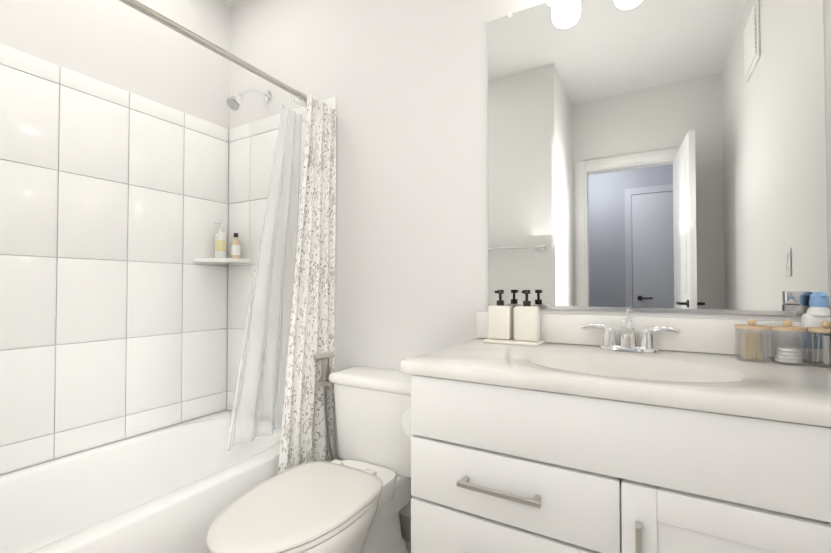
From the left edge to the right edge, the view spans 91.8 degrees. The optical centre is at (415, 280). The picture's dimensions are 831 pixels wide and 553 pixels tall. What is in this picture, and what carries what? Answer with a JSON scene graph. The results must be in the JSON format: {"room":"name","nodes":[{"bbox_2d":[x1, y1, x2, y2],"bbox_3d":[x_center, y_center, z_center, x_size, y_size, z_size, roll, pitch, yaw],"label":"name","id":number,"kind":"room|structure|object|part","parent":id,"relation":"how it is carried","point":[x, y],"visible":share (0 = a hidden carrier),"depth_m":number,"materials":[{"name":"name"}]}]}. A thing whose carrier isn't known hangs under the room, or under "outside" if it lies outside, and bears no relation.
{"room":"bathroom","nodes":[
{"label":"bathroom","id":0,"kind":"room"},
{"bbox_2d":[0,0,229,474],"bbox_3d":[-1.524,-0.253,1.685,0.120,2.700,1.560,-1,-1,30],"label":"wall","id":1,"kind":"structure","parent":0,"point":[120,45],"depth_m":1.92,"materials":[{"name":"white paint"}]},
{"bbox_2d":[0,44,228,473],"bbox_3d":[-1.468,-0.079,1.650,0.010,1.608,1.559,-1,-1,30],"label":"wall tile","id":2,"kind":"structure","parent":1,"relation":"attached to","point":[114,203],"depth_m":1.78,"materials":[{"name":"white tile"}]},
{"bbox_2d":[119,0,335,473],"bbox_3d":[-0.852,0.056,1.291,0.285,1.849,1.538,-1,-1,30],"label":"shower curtain","id":3,"kind":"object","parent":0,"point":[303,438],"visible":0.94,"depth_m":1.78,"materials":[{"name":"white fabric"}]},
{"bbox_3d":[-0.828,-0.844,1.292,0.048,0.048,1.538,-1,-1,30],"label":"curtain rod","id":4,"kind":"part","parent":3,"relation":"part of","materials":[{"name":"silver metal"}]},
{"bbox_2d":[219,0,243,7],"bbox_3d":[-0.858,-1.679,0.146,2.840,0.100,3.840,-1,-1,30],"label":"ceiling","id":5,"kind":"structure","parent":0,"point":[230,3],"depth_m":2.31,"materials":[{"name":"white paint"}]},
{"bbox_2d":[405,541,410,552],"bbox_3d":[-0.858,1.120,0.097,2.840,0.100,3.840,-1,-1,30],"label":"floor","id":6,"kind":"structure","parent":0,"point":[408,544],"depth_m":1.67,"materials":[{"name":"tile"}]},
{"bbox_2d":[0,410,281,552],"bbox_3d":[-1.143,0.908,1.444,0.759,0.370,1.558,-1,-1,30],"label":"bathtub","id":7,"kind":"object","parent":6,"relation":"on","point":[178,488],"visible":0.75,"depth_m":1.59,"materials":[{"name":"white ceramic"}]},
{"bbox_2d":[206,351,411,552],"bbox_3d":[-0.311,0.697,1.374,0.550,0.790,0.852,-1,-1,30],"label":"toilet","id":8,"kind":"object","parent":6,"relation":"on","point":[357,498],"visible":0.9,"depth_m":1.36,"materials":[{"name":"white ceramic"}]},
{"bbox_3d":[-0.355,0.681,1.224,0.378,0.046,0.548,-1,-1,30],"label":"seat","id":9,"kind":"part","parent":8,"relation":"part of","materials":[{"name":"white plastic"}]},
{"bbox_3d":[-0.119,0.402,1.636,0.476,0.043,0.216,-1,-1,30],"label":"tank lid","id":10,"kind":"part","parent":8,"relation":"part of","materials":[{"name":"white ceramic"}]},
{"bbox_3d":[-0.118,0.580,1.635,0.444,0.310,0.188,-1,-1,30],"label":"tank","id":11,"kind":"part","parent":8,"relation":"part of","materials":[{"name":"white ceramic"}]},
{"bbox_2d":[401,311,830,552],"bbox_3d":[0.557,0.599,1.027,1.068,0.975,0.585,-1,-1,30],"label":"bathroom vanity","id":12,"kind":"object","parent":6,"relation":"on","point":[569,435],"visible":1,"depth_m":0.86,"materials":[{"name":"white paint"}]},
{"bbox_2d":[402,408,412,438],"bbox_3d":[0.046,0.448,1.300,0.126,0.104,0.167,-1,-1,30],"label":"toilet paper roll","id":13,"kind":"object","parent":12,"relation":"attached to","point":[406,421],"visible":0.1,"depth_m":1.26,"materials":[{"name":"white paper"}]},
{"bbox_2d":[483,290,544,345],"bbox_3d":[0.340,0.125,1.397,0.190,0.183,0.100,-1,-1,30],"label":"soap dispenser","id":14,"kind":"object","parent":12,"relation":"on","point":[526,323],"visible":1,"depth_m":1.37,"materials":[{"name":"white ceramic"}]},
{"bbox_2d":[580,309,680,352],"bbox_3d":[0.625,0.150,1.189,0.269,0.126,0.149,-1,-1,30],"label":"faucet","id":15,"kind":"object","parent":12,"relation":"on","point":[627,341],"visible":1,"depth_m":1.20,"materials":[{"name":"silver metal"}]},
{"bbox_2d":[734,318,769,362],"bbox_3d":[0.883,0.156,1.057,0.073,0.110,0.073,-1,-1,30],"label":"canister","id":16,"kind":"object","parent":12,"relation":"on","point":[753,349],"visible":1,"depth_m":1.05,"materials":[{"name":"clear glass"}]},
{"bbox_2d":[770,320,807,365],"bbox_3d":[0.943,0.155,1.020,0.073,0.110,0.073,-1,-1,30],"label":"canister","id":17,"kind":"object","parent":12,"relation":"on","point":[790,355],"visible":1,"depth_m":1.00,"materials":[{"name":"clear glass"}]},
{"bbox_2d":[801,292,830,362],"bbox_3d":[1.039,0.120,1.033,0.067,0.181,0.066,-1,-1,30],"label":"lotion bottle","id":18,"kind":"object","parent":12,"relation":"on","point":[817,313],"visible":0.71,"depth_m":1.03,"materials":[{"name":"white plastic"}]},
{"bbox_2d":[806,321,830,367],"bbox_3d":[1.003,0.154,0.983,0.073,0.110,0.073,-1,-1,30],"label":"canister","id":19,"kind":"object","parent":12,"relation":"on","point":[826,328],"visible":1,"depth_m":0.98,"materials":[{"name":"clear glass"}]},
{"bbox_2d":[227,0,830,517],"bbox_3d":[0.073,-0.252,1.731,2.840,2.700,0.120,-1,-1,30],"label":"wall","id":20,"kind":"structure","parent":0,"point":[405,82],"depth_m":1.75,"materials":[{"name":"white paint"}]},
{"bbox_2d":[194,258,250,263],"bbox_3d":[-1.042,-0.105,2.176,0.200,0.022,0.200,-1,-1,30],"label":"corner shelf","id":21,"kind":"object","parent":20,"relation":"attached to","point":[221,260],"visible":1,"depth_m":2.14,"materials":[{"name":"white ceramic"}]},
{"bbox_2d":[214,221,225,257],"bbox_3d":[-1.072,-0.218,2.198,0.061,0.203,0.058,-1,-1,30],"label":"shampoo bottle","id":22,"kind":"object","parent":21,"relation":"on","point":[220,243],"visible":0.94,"depth_m":2.19,"materials":[{"name":"white plastic"}]},
{"bbox_2d":[231,233,239,258],"bbox_3d":[-0.982,-0.186,2.202,0.046,0.140,0.046,-1,-1,30],"label":"bottle","id":23,"kind":"object","parent":21,"relation":"on","point":[235,248],"visible":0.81,"depth_m":2.19,"materials":[{"name":"beige plastic"}]},
{"bbox_2d":[226,89,271,110],"bbox_3d":[-0.857,-0.936,2.072,0.074,0.180,0.240,-1,-1,30],"label":"shower head","id":24,"kind":"object","parent":20,"relation":"attached to","point":[234,103],"visible":0.98,"depth_m":2.01},
{"bbox_2d":[227,97,335,433],"bbox_3d":[-0.734,-0.071,2.120,0.810,1.608,0.010,-1,-1,30],"label":"wall tile","id":25,"kind":"structure","parent":20,"relation":"attached to","point":[252,148],"depth_m":2.19,"materials":[{"name":"white tile"}]},
{"bbox_2d":[241,340,275,411],"bbox_3d":[-0.835,0.493,2.085,0.170,0.346,0.134,-1,-1,30],"label":"tub faucet","id":26,"kind":"object","parent":25,"relation":"attached to","point":[259,365],"depth_m":2.11,"materials":[{"name":"silver metal"}]},
{"bbox_2d":[399,514,410,542],"bbox_3d":[-0.084,1.048,1.725,0.780,0.099,0.009,-1,-1,30],"label":"baseboard","id":27,"kind":"structure","parent":20,"relation":"attached to","point":[405,523],"depth_m":1.69,"materials":[{"name":"wood"}]},
{"bbox_2d":[545,0,569,6],"bbox_3d":[0.666,-1.075,1.262,0.710,0.290,0.120,-1,-1,30],"label":"sconce","id":28,"kind":"object","parent":20,"relation":"attached to","point":[555,3],"visible":1,"depth_m":1.36,"materials":[{"name":"white glass"}]},
{"bbox_2d":[476,311,800,356],"bbox_3d":[0.699,0.165,1.280,1.068,0.100,0.020,-1,-1,30],"label":"backsplash","id":29,"kind":"structure","parent":20,"relation":"attached to","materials":[{"name":"white stone"}]},
{"bbox_2d":[488,0,828,315],"bbox_3d":[0.684,-0.453,1.306,0.938,1.105,0.008,-1,-1,30],"label":"mirror","id":30,"kind":"object","parent":20,"relation":"attached to","point":[656,155],"visible":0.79,"depth_m":1.26,"materials":[{"name":"clear glass"}]}
]}

